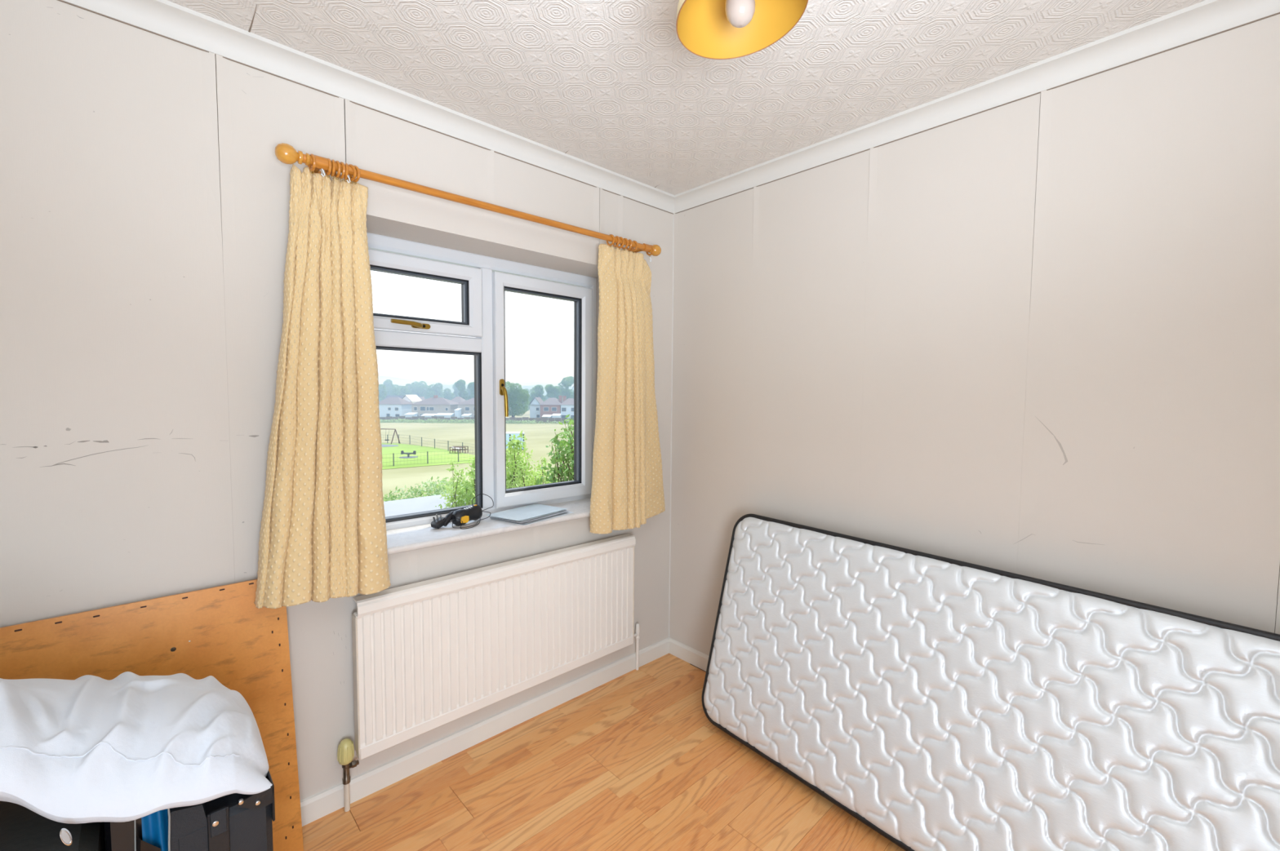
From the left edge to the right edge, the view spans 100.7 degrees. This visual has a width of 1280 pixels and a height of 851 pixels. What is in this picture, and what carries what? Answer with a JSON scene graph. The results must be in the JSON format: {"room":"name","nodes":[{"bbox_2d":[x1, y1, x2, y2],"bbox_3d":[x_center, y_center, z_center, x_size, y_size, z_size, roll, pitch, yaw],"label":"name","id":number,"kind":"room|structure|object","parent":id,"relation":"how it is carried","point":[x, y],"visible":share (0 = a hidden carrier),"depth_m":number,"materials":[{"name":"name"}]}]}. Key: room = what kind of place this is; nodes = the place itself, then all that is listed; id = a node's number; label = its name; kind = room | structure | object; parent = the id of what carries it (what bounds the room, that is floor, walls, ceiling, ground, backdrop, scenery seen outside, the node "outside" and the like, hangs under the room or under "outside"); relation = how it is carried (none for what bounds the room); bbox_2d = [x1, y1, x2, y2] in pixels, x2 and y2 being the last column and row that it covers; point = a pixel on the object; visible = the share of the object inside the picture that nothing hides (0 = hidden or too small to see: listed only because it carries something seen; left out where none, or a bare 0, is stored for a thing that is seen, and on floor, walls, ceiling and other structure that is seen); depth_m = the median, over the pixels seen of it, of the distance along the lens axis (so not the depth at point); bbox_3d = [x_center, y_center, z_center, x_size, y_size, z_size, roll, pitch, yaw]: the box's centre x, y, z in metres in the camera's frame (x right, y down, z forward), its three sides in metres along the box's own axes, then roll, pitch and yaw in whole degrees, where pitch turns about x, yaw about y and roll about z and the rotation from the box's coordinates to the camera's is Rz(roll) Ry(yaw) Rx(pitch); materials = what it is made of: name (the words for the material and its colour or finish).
{"room":"bedroom","nodes":[
{"label":"bedroom","id":0,"kind":"room"},
{"bbox_2d":[0,0,673,800],"bbox_3d":[-0.827,0.069,2.120,2.928,2.645,0.330,-3,5,-43],"label":"wall","id":1,"kind":"structure","parent":0,"point":[144,188],"depth_m":1.47,"materials":[{"name":"paint"}]},
{"bbox_2d":[61,0,674,213],"bbox_3d":[-0.722,-1.092,1.878,2.528,0.066,0.066,-3,5,-43],"label":"trim","id":2,"kind":"structure","parent":1,"relation":"attached to","point":[165,18],"depth_m":1.68,"materials":[{"name":"white paint"}]},
{"bbox_2d":[275,142,661,256],"bbox_3d":[-0.497,-0.814,2.066,1.553,0.064,0.127,-3,5,-43],"label":"pole","id":3,"kind":"object","parent":1,"relation":"attached to","point":[286,153],"visible":0.9,"depth_m":1.83,"materials":[{"name":"brown wood"}]},
{"bbox_2d":[307,154,315,173],"bbox_3d":[-0.972,-0.775,1.571,0.049,0.056,0.010,3,4,40],"label":"curtain ring","id":4,"kind":"object","parent":3,"relation":"hanging from","point":[313,156],"visible":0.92,"depth_m":1.56,"materials":[{"name":"brown wood"}]},
{"bbox_2d":[253,164,391,608],"bbox_3d":[-0.966,-0.113,1.620,0.374,1.317,0.088,-3,5,-43],"label":"curtain","id":5,"kind":"object","parent":3,"relation":"hanging from","point":[323,537],"visible":1,"depth_m":1.61,"materials":[{"name":"fabric"}]},
{"bbox_2d":[324,158,331,177],"bbox_3d":[-0.941,-0.777,1.600,0.049,0.056,0.009,4,5,44],"label":"curtain ring","id":6,"kind":"object","parent":3,"relation":"hanging from","point":[327,173],"visible":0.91,"depth_m":1.59,"materials":[{"name":"brown wood"}]},
{"bbox_2d":[330,160,335,178],"bbox_3d":[-0.932,-0.777,1.609,0.009,0.056,0.049,-2,4,-40],"label":"curtain ring","id":7,"kind":"object","parent":3,"relation":"hanging from","point":[332,173],"visible":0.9,"depth_m":1.59,"materials":[{"name":"brown wood"}]},
{"bbox_2d":[333,160,341,180],"bbox_3d":[-0.923,-0.778,1.617,0.049,0.056,0.010,3,4,42],"label":"curtain ring","id":8,"kind":"object","parent":3,"relation":"hanging from","point":[338,175],"visible":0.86,"depth_m":1.60,"materials":[{"name":"brown wood"}]},
{"bbox_2d":[338,161,345,181],"bbox_3d":[-0.915,-0.778,1.625,0.049,0.056,0.010,3,4,41],"label":"curtain ring","id":9,"kind":"object","parent":3,"relation":"hanging from","point":[342,175],"visible":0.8,"depth_m":1.61,"materials":[{"name":"brown wood"}]},
{"bbox_2d":[343,163,348,182],"bbox_3d":[-0.905,-0.779,1.633,0.010,0.056,0.049,-2,4,-37],"label":"curtain ring","id":10,"kind":"object","parent":3,"relation":"hanging from","point":[345,177],"visible":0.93,"depth_m":1.62,"materials":[{"name":"brown wood"}]},
{"bbox_2d":[347,164,356,183],"bbox_3d":[-0.896,-0.779,1.643,0.049,0.056,0.014,2,4,27],"label":"curtain ring","id":11,"kind":"object","parent":3,"relation":"hanging from","point":[353,178],"visible":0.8,"depth_m":1.63,"materials":[{"name":"brown wood"}]},
{"bbox_2d":[349,165,359,184],"bbox_3d":[-0.887,-0.779,1.651,0.049,0.056,0.013,2,4,29],"label":"curtain ring","id":12,"kind":"object","parent":3,"relation":"hanging from","point":[357,178],"visible":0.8,"depth_m":1.64,"materials":[{"name":"brown wood"}]},
{"bbox_2d":[606,234,614,247],"bbox_3d":[-0.131,-0.821,2.359,0.049,0.056,0.010,3,4,41],"label":"curtain ring","id":13,"kind":"object","parent":3,"relation":"hanging from","point":[611,235],"visible":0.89,"depth_m":2.35,"materials":[{"name":"brown wood"}]},
{"bbox_2d":[613,235,619,248],"bbox_3d":[-0.107,-0.823,2.382,0.010,0.056,0.049,-2,4,-37],"label":"curtain ring","id":14,"kind":"object","parent":3,"relation":"hanging from","point":[617,237],"visible":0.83,"depth_m":2.37,"materials":[{"name":"brown wood"}]},
{"bbox_2d":[615,236,624,249],"bbox_3d":[-0.091,-0.824,2.397,0.049,0.056,0.012,3,4,35],"label":"curtain ring","id":15,"kind":"object","parent":3,"relation":"hanging from","point":[622,238],"visible":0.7,"depth_m":2.39,"materials":[{"name":"brown wood"}]},
{"bbox_2d":[620,238,628,250],"bbox_3d":[-0.071,-0.825,2.416,0.049,0.056,0.009,4,5,44],"label":"curtain ring","id":16,"kind":"object","parent":3,"relation":"hanging from","point":[626,239],"visible":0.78,"depth_m":2.40,"materials":[{"name":"brown wood"}]},
{"bbox_2d":[589,244,665,533],"bbox_3d":[-0.024,-0.166,2.499,0.475,1.298,0.087,-3,5,-43],"label":"curtain","id":17,"kind":"object","parent":3,"relation":"hanging from","point":[627,491],"visible":1,"depth_m":2.43,"materials":[{"name":"fabric"}]},
{"bbox_2d":[626,239,631,252],"bbox_3d":[-0.051,-0.826,2.434,0.012,0.056,0.049,-2,4,-31],"label":"curtain ring","id":18,"kind":"object","parent":3,"relation":"hanging from","point":[629,240],"visible":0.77,"depth_m":2.42,"materials":[{"name":"brown wood"}]},
{"bbox_2d":[630,240,637,252],"bbox_3d":[-0.029,-0.827,2.455,0.049,0.056,0.010,3,4,41],"label":"curtain ring","id":19,"kind":"object","parent":3,"relation":"hanging from","point":[635,242],"visible":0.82,"depth_m":2.44,"materials":[{"name":"brown wood"}]},
{"bbox_2d":[646,244,653,257],"bbox_3d":[0.048,-0.831,2.527,0.049,0.056,0.009,4,5,44],"label":"curtain ring","id":20,"kind":"object","parent":3,"relation":"hanging from","point":[652,247],"visible":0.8,"depth_m":2.52,"materials":[{"name":"brown wood"}]},
{"bbox_2d":[366,232,596,555],"bbox_3d":[-0.660,-0.155,2.332,1.326,1.158,0.509,-3,5,-43],"label":"window","id":21,"kind":"structure","parent":1,"relation":"in","point":[484,281],"depth_m":2.32,"materials":[{"name":"plastic"}]},
{"bbox_2d":[431,493,493,528],"bbox_3d":[-0.704,0.352,2.161,0.278,0.108,0.128,-3,5,-43],"label":"charger","id":22,"kind":"object","parent":21,"relation":"on","point":[458,517],"visible":1,"depth_m":2.13,"materials":[{"name":"black plastic"}]},
{"bbox_2d":[491,511,573,525],"bbox_3d":[-0.469,0.396,2.336,0.210,0.001,0.297,3,4,35],"label":"paper sheet","id":23,"kind":"object","parent":21,"relation":"on","point":[566,513],"visible":0.21,"depth_m":2.26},
{"bbox_2d":[489,514,557,524],"bbox_3d":[-0.484,0.391,2.334,0.200,0.001,0.280,2,4,31],"label":"paper sheet","id":24,"kind":"object","parent":23,"relation":"on","point":[557,514],"visible":0.15,"depth_m":2.21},
{"bbox_2d":[488,510,569,523],"bbox_3d":[-0.482,0.387,2.331,0.200,0.006,0.290,3,4,35],"label":"booklet","id":25,"kind":"object","parent":24,"relation":"on","point":[564,511],"visible":0.3,"depth_m":2.25,"materials":[{"name":"grey paper"}]},
{"bbox_2d":[489,509,566,521],"bbox_3d":[-0.488,0.382,2.332,0.190,0.004,0.285,2,4,32],"label":"paper sheet","id":26,"kind":"object","parent":25,"relation":"on","point":[564,509],"visible":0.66,"depth_m":2.25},
{"bbox_2d":[485,503,567,520],"bbox_3d":[-0.494,0.378,2.331,0.195,0.004,0.297,3,4,34],"label":"leaflet","id":27,"kind":"object","parent":26,"relation":"on","point":[534,510],"visible":0.99,"depth_m":2.32,"materials":[{"name":"white paper"}]},
{"bbox_2d":[300,637,669,826],"bbox_3d":[-0.758,1.239,2.031,2.528,0.080,0.014,-3,5,-43],"label":"baseboard","id":28,"kind":"structure","parent":1,"relation":"attached to","point":[322,804],"depth_m":2.08,"materials":[{"name":"white paint"}]},
{"bbox_2d":[337,533,639,812],"bbox_3d":[-0.490,0.911,2.209,1.379,0.719,0.086,-3,5,-43],"label":"radiator","id":29,"kind":"object","parent":1,"relation":"attached to","point":[429,655],"visible":1,"depth_m":2.04,"materials":[{"name":"metal"}]},
{"bbox_2d":[668,213,674,637],"bbox_3d":[0.168,0.027,2.830,0.007,2.263,0.007,-3,5,-43],"label":"trim","id":30,"kind":"structure","parent":1,"relation":"attached to","point":[673,214],"depth_m":2.83,"materials":[{"name":"white paint"}]},
{"bbox_2d":[302,653,905,850],"bbox_3d":[0.210,1.406,1.007,2.828,0.120,3.045,-3,5,-43],"label":"floor","id":31,"kind":"structure","parent":0,"point":[634,762],"depth_m":1.86,"materials":[{"name":"brown wood"}]},
{"bbox_2d":[0,800,105,850],"bbox_3d":[-1.202,0.991,0.942,0.368,0.695,0.477,-3,5,-43],"label":"suitcase","id":32,"kind":"object","parent":31,"relation":"on","point":[21,828],"visible":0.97,"depth_m":0.94,"materials":[{"name":"black plastic"}]},
{"bbox_2d":[0,579,303,850],"bbox_3d":[-1.333,0.891,1.365,0.762,0.843,0.126,-3,5,-43],"label":"plywood board","id":33,"kind":"object","parent":31,"relation":"on","point":[220,633],"visible":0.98,"depth_m":1.48,"materials":[{"name":"brown wood"}]},
{"bbox_2d":[104,770,275,850],"bbox_3d":[-0.996,1.007,1.185,0.250,0.637,0.408,-3,5,-43],"label":"suitcase","id":34,"kind":"object","parent":31,"relation":"on","point":[234,822],"visible":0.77,"depth_m":1.04,"materials":[{"name":"black plastic"}]},
{"bbox_2d":[0,671,272,824],"bbox_3d":[-1.112,0.604,1.018,0.627,0.334,0.445,-3,5,-43],"label":"blanket","id":35,"kind":"object","parent":34,"relation":"on","point":[130,746],"visible":1,"depth_m":0.98,"materials":[{"name":"white fabric"}]},
{"bbox_2d":[702,514,1279,850],"bbox_3d":[0.979,0.876,1.635,0.468,0.885,1.909,-3,5,-43],"label":"mattress","id":36,"kind":"object","parent":31,"relation":"on","point":[940,704],"visible":1,"depth_m":1.55,"materials":[{"name":"white fabric"}]},
{"bbox_2d":[167,0,1205,195],"bbox_3d":[0.127,-1.121,0.971,2.828,0.121,3.345,-3,5,-43],"label":"ceiling","id":37,"kind":"structure","parent":0,"point":[613,86],"depth_m":1.59,"materials":[{"name":"paint"}]},
{"bbox_2d":[675,0,808,59],"bbox_3d":[0.203,-0.933,1.054,0.260,0.265,0.259,-3,5,-43],"label":"pendant lamp","id":38,"kind":"object","parent":37,"relation":"hanging from","point":[713,29],"visible":1,"depth_m":1.15,"materials":[{"name":"gold metal"}]},
{"bbox_2d":[669,12,1279,656],"bbox_3d":[1.265,0.101,1.846,0.255,2.645,2.945,-3,5,-43],"label":"wall","id":39,"kind":"structure","parent":0,"point":[1037,335],"depth_m":1.70,"materials":[{"name":"paint"}]},
{"bbox_2d":[669,637,708,671],"bbox_3d":[1.110,1.262,1.879,0.014,0.080,2.795,-3,5,-43],"label":"baseboard","id":40,"kind":"structure","parent":39,"relation":"attached to","point":[692,656],"depth_m":2.78,"materials":[{"name":"white paint"}]},
{"bbox_2d":[673,0,1279,213],"bbox_3d":[1.109,-1.069,1.726,0.066,0.066,2.795,-3,5,-43],"label":"trim","id":41,"kind":"structure","parent":39,"relation":"attached to","point":[1206,18],"depth_m":1.66,"materials":[{"name":"white paint"}]},
{"label":"outside","id":42,"kind":"structure","parent":0,"visible":0},
{"bbox_2d":[536,414,573,484],"bbox_3d":[-0.992,1.794,7.288,0.813,4.371,1.154,3,4,32],"label":"young tree","id":43,"kind":"object","parent":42,"point":[557,471],"visible":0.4,"depth_m":7.11,"materials":[{"name":"green plant"}]},
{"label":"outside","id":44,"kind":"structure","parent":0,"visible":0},
{"bbox_2d":[506,429,537,488],"bbox_3d":[-1.886,1.985,8.054,0.834,3.891,1.420,-3,5,-43],"label":"leafy bush","id":45,"kind":"object","parent":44,"point":[518,472],"visible":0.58,"depth_m":7.76,"materials":[{"name":"green plant"}]},
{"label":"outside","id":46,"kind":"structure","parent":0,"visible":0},
{"bbox_2d":[524,457,560,486],"bbox_3d":[-1.601,2.169,8.618,0.970,3.462,1.256,-1,4,-19],"label":"leafy bush","id":47,"kind":"object","parent":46,"point":[544,459],"visible":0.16,"depth_m":8.29,"materials":[{"name":"green plant"}]},
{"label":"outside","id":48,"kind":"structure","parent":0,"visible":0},
{"bbox_2d":[379,409,573,501],"bbox_3d":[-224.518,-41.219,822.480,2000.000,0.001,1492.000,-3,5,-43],"label":"field","id":49,"kind":"structure","parent":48,"point":[539,436],"depth_m":87.52,"materials":[{"name":"green plant"}]},
{"bbox_2d":[378,384,386,401],"bbox_3d":[-117.735,-12.399,240.094,7.746,12.950,7.326,-3,5,-43],"label":"tree","id":50,"kind":"object","parent":49,"relation":"on","point":[382,392],"visible":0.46,"depth_m":239.19,"materials":[{"name":"green plant"}]},
{"bbox_2d":[378,379,392,391],"bbox_3d":[-138.687,-17.592,289.788,10.660,15.569,10.508,-3,5,-43],"label":"tree","id":51,"kind":"object","parent":49,"relation":"on","point":[388,383],"visible":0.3,"depth_m":287.95,"materials":[{"name":"green plant"}]},
{"bbox_2d":[385,386,391,396],"bbox_3d":[-127.855,-13.962,271.948,6.864,12.134,7.258,3,4,35],"label":"tree","id":52,"kind":"object","parent":49,"relation":"on","point":[388,393],"visible":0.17,"depth_m":270.11,"materials":[{"name":"green plant"}]},
{"bbox_2d":[391,386,399,395],"bbox_3d":[-114.910,-12.462,250.796,7.013,11.725,6.633,0,3,-3],"label":"tree","id":53,"kind":"object","parent":49,"relation":"on","point":[395,390],"visible":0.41,"depth_m":249.69,"materials":[{"name":"green plant"}]},
{"bbox_2d":[378,396,413,417],"bbox_3d":[-75.128,-5.336,162.259,12.240,6.784,12.244,-3,5,-43],"label":"house","id":54,"kind":"structure","parent":49,"relation":"on","point":[390,406],"depth_m":158.37,"materials":[{"name":"paint"}]},
{"bbox_2d":[384,395,411,401],"bbox_3d":[-80.197,-6.370,175.748,10.271,7.216,10.309,-3,5,-43],"label":"house","id":55,"kind":"structure","parent":49,"relation":"on","point":[388,396],"depth_m":174.74,"materials":[{"name":"stone"}]},
{"bbox_2d":[389,384,408,395],"bbox_3d":[-123.558,-14.890,271.062,10.464,12.566,8.239,-3,5,-43],"label":"tree","id":56,"kind":"object","parent":49,"relation":"on","point":[391,387],"visible":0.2,"depth_m":268.53,"materials":[{"name":"green plant"}]},
{"bbox_2d":[400,386,412,395],"bbox_3d":[-115.921,-13.436,261.605,7.077,12.510,7.483,0,3,-11],"label":"tree","id":57,"kind":"object","parent":49,"relation":"on","point":[404,392],"visible":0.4,"depth_m":259.70,"materials":[{"name":"green plant"}]},
{"bbox_2d":[405,383,413,395],"bbox_3d":[-123.460,-15.481,283.700,8.460,14.145,8.002,2,4,23],"label":"tree","id":58,"kind":"object","parent":49,"relation":"on","point":[410,388],"visible":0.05,"depth_m":283.21,"materials":[{"name":"green plant"}]},
{"bbox_2d":[404,413,417,420],"bbox_3d":[-65.511,-2.468,151.892,4.297,2.402,4.328,-3,5,-43],"label":"garden shed","id":59,"kind":"object","parent":49,"relation":"on","point":[408,415],"visible":0.53,"depth_m":150.71,"materials":[{"name":"white"}]},
{"bbox_2d":[401,395,422,403],"bbox_3d":[-73.765,-6.163,171.068,8.841,7.441,9.023,-3,5,-43],"label":"house","id":60,"kind":"structure","parent":49,"relation":"on","point":[414,398],"depth_m":169.16,"materials":[{"name":"white"}]},
{"bbox_2d":[410,381,429,399],"bbox_3d":[-115.851,-16.382,279.987,9.210,14.635,11.478,-3,5,-43],"label":"tree","id":61,"kind":"object","parent":49,"relation":"on","point":[417,388],"visible":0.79,"depth_m":278.21,"materials":[{"name":"green plant"}]},
{"bbox_2d":[382,475,472,502],"bbox_3d":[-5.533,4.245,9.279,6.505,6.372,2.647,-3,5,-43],"label":"hedge","id":62,"kind":"object","parent":49,"relation":"on","point":[436,491],"visible":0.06,"depth_m":10.81,"materials":[{"name":"green plant"}]},
{"bbox_2d":[381,443,475,469],"bbox_3d":[-37.133,3.719,68.864,23.000,0.001,35.736,-3,5,-43],"label":"lawn","id":63,"kind":"structure","parent":49,"relation":"on","point":[446,457],"depth_m":66.93,"materials":[{"name":"green plant"}]},
{"bbox_2d":[381,444,398,447],"bbox_3d":[-40.305,3.067,79.387,7.074,0.001,5.531,-3,5,-43],"label":"path","id":64,"kind":"structure","parent":63,"relation":"on","point":[383,446],"depth_m":79.81,"materials":[{"name":"rubber"}]},
{"bbox_2d":[380,428,400,444],"bbox_3d":[-40.553,1.689,83.784,4.106,2.378,3.566,-3,5,-43],"label":"swing set","id":65,"kind":"object","parent":63,"relation":"on","point":[380,428],"visible":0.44,"depth_m":83.58,"materials":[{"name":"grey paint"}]},
{"bbox_2d":[399,450,417,458],"bbox_3d":[-28.750,3.551,65.886,2.200,0.869,2.200,-3,5,-43],"label":"seesaw","id":66,"kind":"object","parent":63,"relation":"on","point":[402,451],"visible":0.97,"depth_m":65.74,"materials":[{"name":"metal"}]},
{"bbox_2d":[381,434,475,466],"bbox_3d":[-33.722,2.927,71.254,15.562,1.420,31.029,-3,5,-43],"label":"fence","id":67,"kind":"object","parent":63,"relation":"on","point":[427,455],"visible":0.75,"depth_m":63.33,"materials":[{"name":"metal"}]},
{"bbox_2d":[449,446,468,453],"bbox_3d":[-24.351,3.271,71.371,2.180,0.865,1.197,0,3,-4],"label":"picnic table","id":68,"kind":"object","parent":63,"relation":"on","point":[454,448],"visible":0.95,"depth_m":70.83,"materials":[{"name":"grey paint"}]},
{"bbox_2d":[420,413,436,421],"bbox_3d":[-60.773,-2.333,152.903,5.097,2.089,5.079,-3,5,-43],"label":"garden shed","id":69,"kind":"object","parent":49,"relation":"on","point":[424,415],"visible":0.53,"depth_m":152.45,"materials":[{"name":"white"}]},
{"bbox_2d":[410,395,458,419],"bbox_3d":[-62.355,-5.584,162.745,15.517,7.421,15.407,-3,5,-43],"label":"house","id":70,"kind":"structure","parent":49,"relation":"on","point":[435,405],"depth_m":158.33,"materials":[{"name":"tile"}]},
{"bbox_2d":[426,382,444,398],"bbox_3d":[-99.985,-14.483,260.102,10.205,13.382,10.453,-3,5,-43],"label":"tree","id":71,"kind":"object","parent":49,"relation":"on","point":[432,391],"visible":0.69,"depth_m":258.81,"materials":[{"name":"green plant"}]},
{"bbox_2d":[434,413,454,417],"bbox_3d":[-56.743,-2.431,153.901,5.907,2.232,5.839,-3,5,-43],"label":"garden shed","id":72,"kind":"object","parent":49,"relation":"on","point":[445,415],"visible":0.59,"depth_m":152.78,"materials":[{"name":"white"}]},
{"bbox_2d":[443,388,454,400],"bbox_3d":[-91.747,-12.333,254.676,6.408,11.327,6.775,2,4,31],"label":"tree","id":73,"kind":"object","parent":49,"relation":"on","point":[448,395],"visible":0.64,"depth_m":253.13,"materials":[{"name":"green plant"}]},
{"bbox_2d":[452,384,460,398],"bbox_3d":[-95.939,-15.041,278.887,8.068,14.262,8.531,-2,4,-31],"label":"tree","id":74,"kind":"object","parent":49,"relation":"on","point":[455,392],"visible":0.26,"depth_m":276.42,"materials":[{"name":"green plant"}]},
{"bbox_2d":[453,408,462,417],"bbox_3d":[-53.466,-3.209,155.863,3.308,3.610,3.400,-3,5,-43],"label":"garden shed","id":75,"kind":"object","parent":49,"relation":"on","point":[457,411],"visible":0.76,"depth_m":154.81,"materials":[{"name":"white"}]},
{"bbox_2d":[450,396,466,403],"bbox_3d":[-61.013,-6.218,178.265,9.450,6.918,9.625,-3,5,-43],"label":"house","id":76,"kind":"structure","parent":49,"relation":"on","point":[458,399],"depth_m":176.15,"materials":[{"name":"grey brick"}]},
{"bbox_2d":[454,379,468,399],"bbox_3d":[-72.063,-11.923,215.669,5.636,13.825,6.215,-3,5,-43],"label":"tree","id":77,"kind":"object","parent":49,"relation":"on","point":[460,384],"visible":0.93,"depth_m":213.94,"materials":[{"name":"green plant"}]},
{"bbox_2d":[456,397,474,417],"bbox_3d":[-49.585,-5.495,162.750,14.103,7.440,14.079,-3,5,-43],"label":"house","id":78,"kind":"structure","parent":49,"relation":"on","point":[468,406],"depth_m":158.29,"materials":[{"name":"paint"}]},
{"bbox_2d":[461,413,471,417],"bbox_3d":[-49.959,-2.294,152.905,3.970,2.178,4.022,-3,5,-43],"label":"garden shed","id":79,"kind":"object","parent":49,"relation":"on","point":[464,415],"visible":0.53,"depth_m":152.45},
{"bbox_2d":[466,387,471,396],"bbox_3d":[-82.559,-13.323,261.492,7.275,12.860,7.692,1,3,17],"label":"tree","id":80,"kind":"object","parent":49,"relation":"on","point":[468,389],"visible":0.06,"depth_m":259.29,"materials":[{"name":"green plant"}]},
{"bbox_2d":[466,382,474,399],"bbox_3d":[-67.132,-11.392,215.307,6.334,12.883,4.791,-3,5,-43],"label":"tree","id":81,"kind":"object","parent":49,"relation":"on","point":[471,385],"visible":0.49,"depth_m":213.83,"materials":[{"name":"green plant"}]},
{"bbox_2d":[377,375,573,386],"bbox_3d":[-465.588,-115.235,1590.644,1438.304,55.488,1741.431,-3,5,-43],"label":"hill","id":82,"kind":"structure","parent":49,"relation":"on","point":[400,382],"depth_m":1207.75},
{"bbox_2d":[379,416,573,423],"bbox_3d":[-46.844,-1.657,146.452,86.251,1.700,80.981,-3,5,-43],"label":"fence","id":83,"kind":"object","parent":49,"relation":"on","point":[544,420],"visible":0.24,"depth_m":146.43,"materials":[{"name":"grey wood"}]},
{"bbox_2d":[379,417,573,424],"bbox_3d":[-47.012,-0.948,143.194,84.250,2.087,80.481,-3,5,-43],"label":"hedge","id":84,"kind":"object","parent":49,"relation":"on","point":[451,421],"visible":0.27,"depth_m":143.07,"materials":[{"name":"green plant"}]},
{"bbox_2d":[431,383,573,400],"bbox_3d":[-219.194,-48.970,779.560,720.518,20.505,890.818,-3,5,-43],"label":"hill","id":85,"kind":"structure","parent":49,"relation":"on","point":[445,386],"depth_m":526.92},
{"bbox_2d":[506,431,524,449],"bbox_3d":[-18.618,2.177,76.457,3.780,2.350,2.300,0,3,-16],"label":"steel container","id":86,"kind":"object","parent":49,"relation":"on","point":[508,434],"visible":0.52,"depth_m":75.60,"materials":[{"name":"blue metal"}]},
{"bbox_2d":[505,380,529,417],"bbox_3d":[-35.845,-6.830,150.197,10.530,11.765,10.843,-3,5,-43],"label":"broad tree","id":87,"kind":"object","parent":49,"relation":"on","point":[517,397],"visible":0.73,"depth_m":147.94,"materials":[{"name":"green plant"}]},
{"bbox_2d":[520,388,529,411],"bbox_3d":[-54.855,-12.019,252.980,6.498,11.487,6.871,1,3,4],"label":"tree","id":88,"kind":"object","parent":49,"relation":"on","point":[526,389],"visible":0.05,"depth_m":252.54,"materials":[{"name":"green plant"}]},
{"bbox_2d":[529,397,543,417],"bbox_3d":[-32.507,-5.454,168.098,8.550,7.006,8.749,-3,5,-43],"label":"house","id":89,"kind":"structure","parent":49,"relation":"on","point":[535,407],"depth_m":164.31,"materials":[{"name":"paint"}]},
{"bbox_2d":[528,384,546,404],"bbox_3d":[-39.450,-10.004,204.605,7.730,11.774,8.281,-3,5,-43],"label":"tree","id":90,"kind":"object","parent":49,"relation":"on","point":[537,391],"visible":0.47,"depth_m":204.14,"materials":[{"name":"green plant"}]},
{"bbox_2d":[542,414,551,422],"bbox_3d":[-26.785,-2.050,152.919,4.196,2.048,4.233,-3,5,-43],"label":"garden shed","id":91,"kind":"object","parent":49,"relation":"on","point":[544,415],"visible":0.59,"depth_m":152.86,"materials":[{"name":"white"}]},
{"bbox_2d":[539,395,562,417],"bbox_3d":[-26.791,-5.407,162.755,11.510,7.616,11.645,-3,5,-43],"label":"house","id":92,"kind":"structure","parent":49,"relation":"on","point":[551,406],"depth_m":158.33,"materials":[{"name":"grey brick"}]},
{"bbox_2d":[543,384,562,399],"bbox_3d":[-32.905,-9.858,200.655,7.635,12.039,7.066,-3,5,-43],"label":"tree","id":93,"kind":"object","parent":49,"relation":"on","point":[554,392],"visible":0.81,"depth_m":198.49,"materials":[{"name":"green plant"}]},
{"bbox_2d":[551,413,560,421],"bbox_3d":[-24.240,-2.233,153.912,4.093,2.338,4.136,-3,5,-43],"label":"garden shed","id":94,"kind":"object","parent":49,"relation":"on","point":[553,415],"visible":0.53,"depth_m":152.43,"materials":[{"name":"white"}]},
{"bbox_2d":[557,376,573,399],"bbox_3d":[-29.278,-12.037,210.192,10.715,15.347,10.026,-3,5,-43],"label":"tree","id":95,"kind":"object","parent":49,"relation":"on","point":[566,391],"visible":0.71,"depth_m":206.95,"materials":[{"name":"green plant"}]},
{"bbox_2d":[560,395,573,421],"bbox_3d":[-21.295,-5.305,162.761,10.567,7.497,10.760,-3,5,-43],"label":"house","id":96,"kind":"structure","parent":49,"relation":"on","point":[567,405],"depth_m":158.33,"materials":[{"name":"paint"}]},
{"bbox_3d":[-0.877,2.153,2.504,14.000,11.400,0.100,-3,5,-43],"label":"wall","id":97,"kind":"structure","parent":0,"visible":0},
{"bbox_2d":[383,493,471,517],"bbox_3d":[-3.780,1.623,4.528,7.570,0.220,6.870,-3,5,-43],"label":"flat roof","id":98,"kind":"structure","parent":97,"relation":"attached to","point":[401,507],"depth_m":8.53,"materials":[{"name":"grey concrete"}]},
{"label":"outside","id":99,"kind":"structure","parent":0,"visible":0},
{"bbox_2d":[435,455,475,509],"bbox_3d":[-2.554,2.129,8.390,1.081,3.552,1.277,1,3,13],"label":"leafy bush","id":100,"kind":"object","parent":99,"point":[468,490],"visible":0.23,"depth_m":8.08,"materials":[{"name":"green plant"}]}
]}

